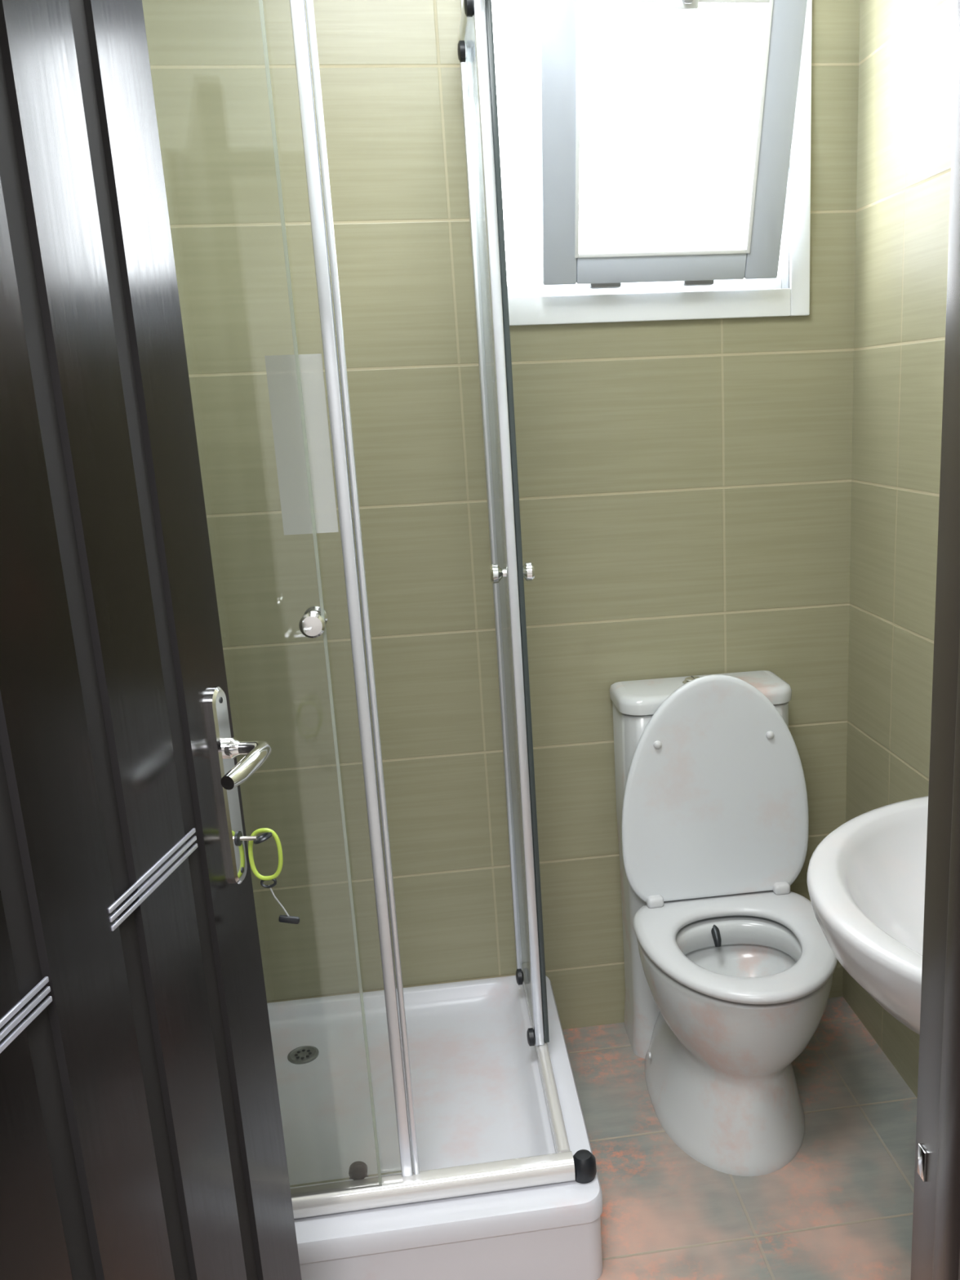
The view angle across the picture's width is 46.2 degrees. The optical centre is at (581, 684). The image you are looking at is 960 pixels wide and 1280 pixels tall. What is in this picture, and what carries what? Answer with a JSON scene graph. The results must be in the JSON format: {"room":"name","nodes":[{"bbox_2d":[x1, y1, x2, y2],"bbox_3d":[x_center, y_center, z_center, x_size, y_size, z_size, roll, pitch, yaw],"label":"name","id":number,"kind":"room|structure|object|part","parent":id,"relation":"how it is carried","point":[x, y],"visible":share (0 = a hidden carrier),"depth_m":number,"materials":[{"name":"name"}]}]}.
{"room":"bathroom","nodes":[
{"label":"bathroom","id":0,"kind":"room"},
{"bbox_2d":[142,0,859,1029],"bbox_3d":[-0.175,-0.441,2.619,1.845,2.750,0.120,-4,14,-8],"label":"wall","id":1,"kind":"structure","parent":0,"point":[685,486],"depth_m":2.57,"materials":[{"name":"green tile"}]},
{"bbox_2d":[460,0,812,325],"bbox_3d":[0.149,-1.181,2.303,0.750,0.809,0.378,-4,14,-8],"label":"window","id":2,"kind":"structure","parent":1,"relation":"in","point":[769,276],"depth_m":2.40,"materials":[{"name":"white plastic"}]},
{"bbox_3d":[0.177,-1.143,2.275,0.522,0.593,0.254,-4,14,-8],"label":"sash","id":3,"kind":"part","parent":2,"relation":"part of","materials":[{"name":"grey plastic"}]},
{"bbox_3d":[0.202,-1.323,2.100,0.020,0.073,0.040,-4,14,-8],"label":"latch handle","id":4,"kind":"part","parent":2,"relation":"part of","materials":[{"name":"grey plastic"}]},
{"bbox_2d":[562,996,917,1279],"bbox_3d":[0.024,1.164,2.065,1.845,0.100,1.970,-4,14,-8],"label":"floor","id":5,"kind":"structure","parent":0,"point":[842,1208],"depth_m":2.32,"materials":[{"name":"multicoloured tile"}]},
{"bbox_2d":[266,975,602,1279],"bbox_3d":[-0.438,0.954,2.411,0.853,0.176,0.866,-4,14,-8],"label":"shower tray","id":6,"kind":"object","parent":5,"relation":"on","point":[478,1093],"visible":0.6,"depth_m":2.32,"materials":[{"name":"ceramic"}]},
{"bbox_2d":[258,0,596,1218],"bbox_3d":[-0.493,-0.189,2.142,0.850,2.174,0.821,-4,14,-8],"label":"shower frame","id":7,"kind":"object","parent":6,"relation":"on","point":[508,572],"visible":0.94,"depth_m":2.04,"materials":[{"name":"white metal"}]},
{"bbox_3d":[-0.429,-0.102,1.793,0.040,0.040,0.090,-4,14,-8],"label":"knob","id":8,"kind":"part","parent":7,"relation":"part of","materials":[{"name":"silver metal"}]},
{"bbox_3d":[-0.625,-0.084,1.744,0.431,2.090,0.006,-4,14,-8],"label":"fixed panel","id":9,"kind":"part","parent":7,"relation":"part of","materials":[{"name":"clear glass"}]},
{"bbox_3d":[-0.574,-0.091,1.773,0.410,2.074,0.006,-4,14,-8],"label":"sliding door","id":10,"kind":"part","parent":7,"relation":"part of","materials":[{"name":"clear glass"}]},
{"bbox_3d":[-0.399,0.932,2.041,0.778,0.046,0.046,-4,14,-8],"label":"rail","id":11,"kind":"part","parent":7,"relation":"part of","materials":[{"name":"white metal"}]},
{"bbox_3d":[-0.175,-1.249,1.940,0.040,0.050,0.736,-4,14,-8],"label":"rail","id":12,"kind":"part","parent":7,"relation":"part of","materials":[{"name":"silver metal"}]},
{"bbox_3d":[-0.140,-0.226,2.256,0.090,0.040,0.040,-4,14,-8],"label":"knob","id":13,"kind":"part","parent":7,"relation":"part of","materials":[{"name":"silver metal"}]},
{"bbox_3d":[-0.085,0.811,2.468,0.026,0.042,0.736,-4,14,-8],"label":"rail","id":14,"kind":"part","parent":7,"relation":"part of","materials":[{"name":"white metal"}]},
{"bbox_2d":[609,670,837,1176],"bbox_3d":[0.339,0.482,2.512,0.448,0.972,0.655,-4,14,-8],"label":"toilet","id":15,"kind":"object","parent":5,"relation":"on","point":[729,970],"visible":0.98,"depth_m":2.56,"materials":[{"name":"white ceramic"}]},
{"bbox_3d":[0.303,0.468,2.755,0.400,0.882,0.171,-4,14,-8],"label":"tank","id":16,"kind":"part","parent":15,"relation":"part of","materials":[{"name":"white ceramic"}]},
{"bbox_3d":[0.284,0.021,2.638,0.412,0.042,0.176,-4,14,-8],"label":"tank lid","id":17,"kind":"part","parent":15,"relation":"part of","materials":[{"name":"white ceramic"}]},
{"bbox_3d":[0.311,0.240,2.585,0.448,0.536,0.023,-4,14,-8],"label":"lid","id":18,"kind":"part","parent":15,"relation":"part of","materials":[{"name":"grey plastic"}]},
{"bbox_3d":[0.352,0.767,2.557,0.422,0.397,0.572,-4,14,-8],"label":"bowl","id":19,"kind":"part","parent":15,"relation":"part of","materials":[{"name":"white ceramic"}]},
{"bbox_3d":[0.351,0.565,2.456,0.436,0.025,0.505,-4,14,-8],"label":"seat","id":20,"kind":"part","parent":15,"relation":"part of","materials":[{"name":"white plastic"}]},
{"bbox_2d":[842,0,957,1097],"bbox_3d":[0.842,-0.256,1.722,0.100,2.750,1.990,-4,14,-8],"label":"wall","id":21,"kind":"structure","parent":0,"point":[907,48],"depth_m":2.39,"materials":[{"name":"green tile"}]},
{"bbox_2d":[806,795,928,1035],"bbox_3d":[0.602,0.432,1.732,0.474,0.234,0.856,-4,14,-8],"label":"basin","id":22,"kind":"object","parent":21,"relation":"attached to","point":[865,880],"visible":0.57,"depth_m":1.84,"materials":[{"name":"white ceramic"}]},
{"bbox_3d":[0.117,0.035,0.709,1.645,2.750,0.120,-4,14,-8],"label":"wall","id":23,"kind":"structure","parent":0,"visible":0},
{"bbox_2d":[0,0,301,1279],"bbox_3d":[-0.468,0.266,1.146,0.113,2.113,0.780,-1,14,4],"label":"door","id":24,"kind":"structure","parent":23,"relation":"in","point":[142,1137],"depth_m":1.17,"materials":[{"name":"brown paint"}]},
{"bbox_3d":[-0.461,0.135,1.461,0.009,0.270,0.044,-1,14,4],"label":"handle","id":25,"kind":"part","parent":24,"relation":"part of","materials":[{"name":"silver metal"}]},
{"bbox_3d":[-0.421,0.098,1.393,0.060,0.026,0.141,-4,14,-8],"label":"lever","id":26,"kind":"part","parent":24,"relation":"part of","materials":[{"name":"silver metal"}]},
{"bbox_2d":[240,827,299,924],"bbox_3d":[-0.424,0.265,1.500,0.074,0.143,0.041,-4,14,-8],"label":"key","id":27,"kind":"object","parent":24,"relation":"attached to","point":[253,838],"visible":0.99,"depth_m":1.50,"materials":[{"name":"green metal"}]},
{"bbox_3d":[-0.411,0.295,1.520,0.023,0.051,0.003,-6,15,-13],"label":"cord","id":28,"kind":"part","parent":27,"relation":"part of","materials":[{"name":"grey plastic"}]},
{"bbox_2d":[910,0,959,1279],"bbox_3d":[-0.137,0.306,0.725,1.016,2.240,0.145,-4,14,-8],"label":"trim","id":29,"kind":"structure","parent":23,"relation":"attached to","point":[935,1237],"depth_m":0.77,"materials":[{"name":"grey"}]},
{"bbox_3d":[0.262,0.368,0.860,0.002,0.026,0.012,-4,14,-8],"label":"strike plate","id":30,"kind":"part","parent":29,"relation":"part of","materials":[{"name":"silver metal"}]}
]}

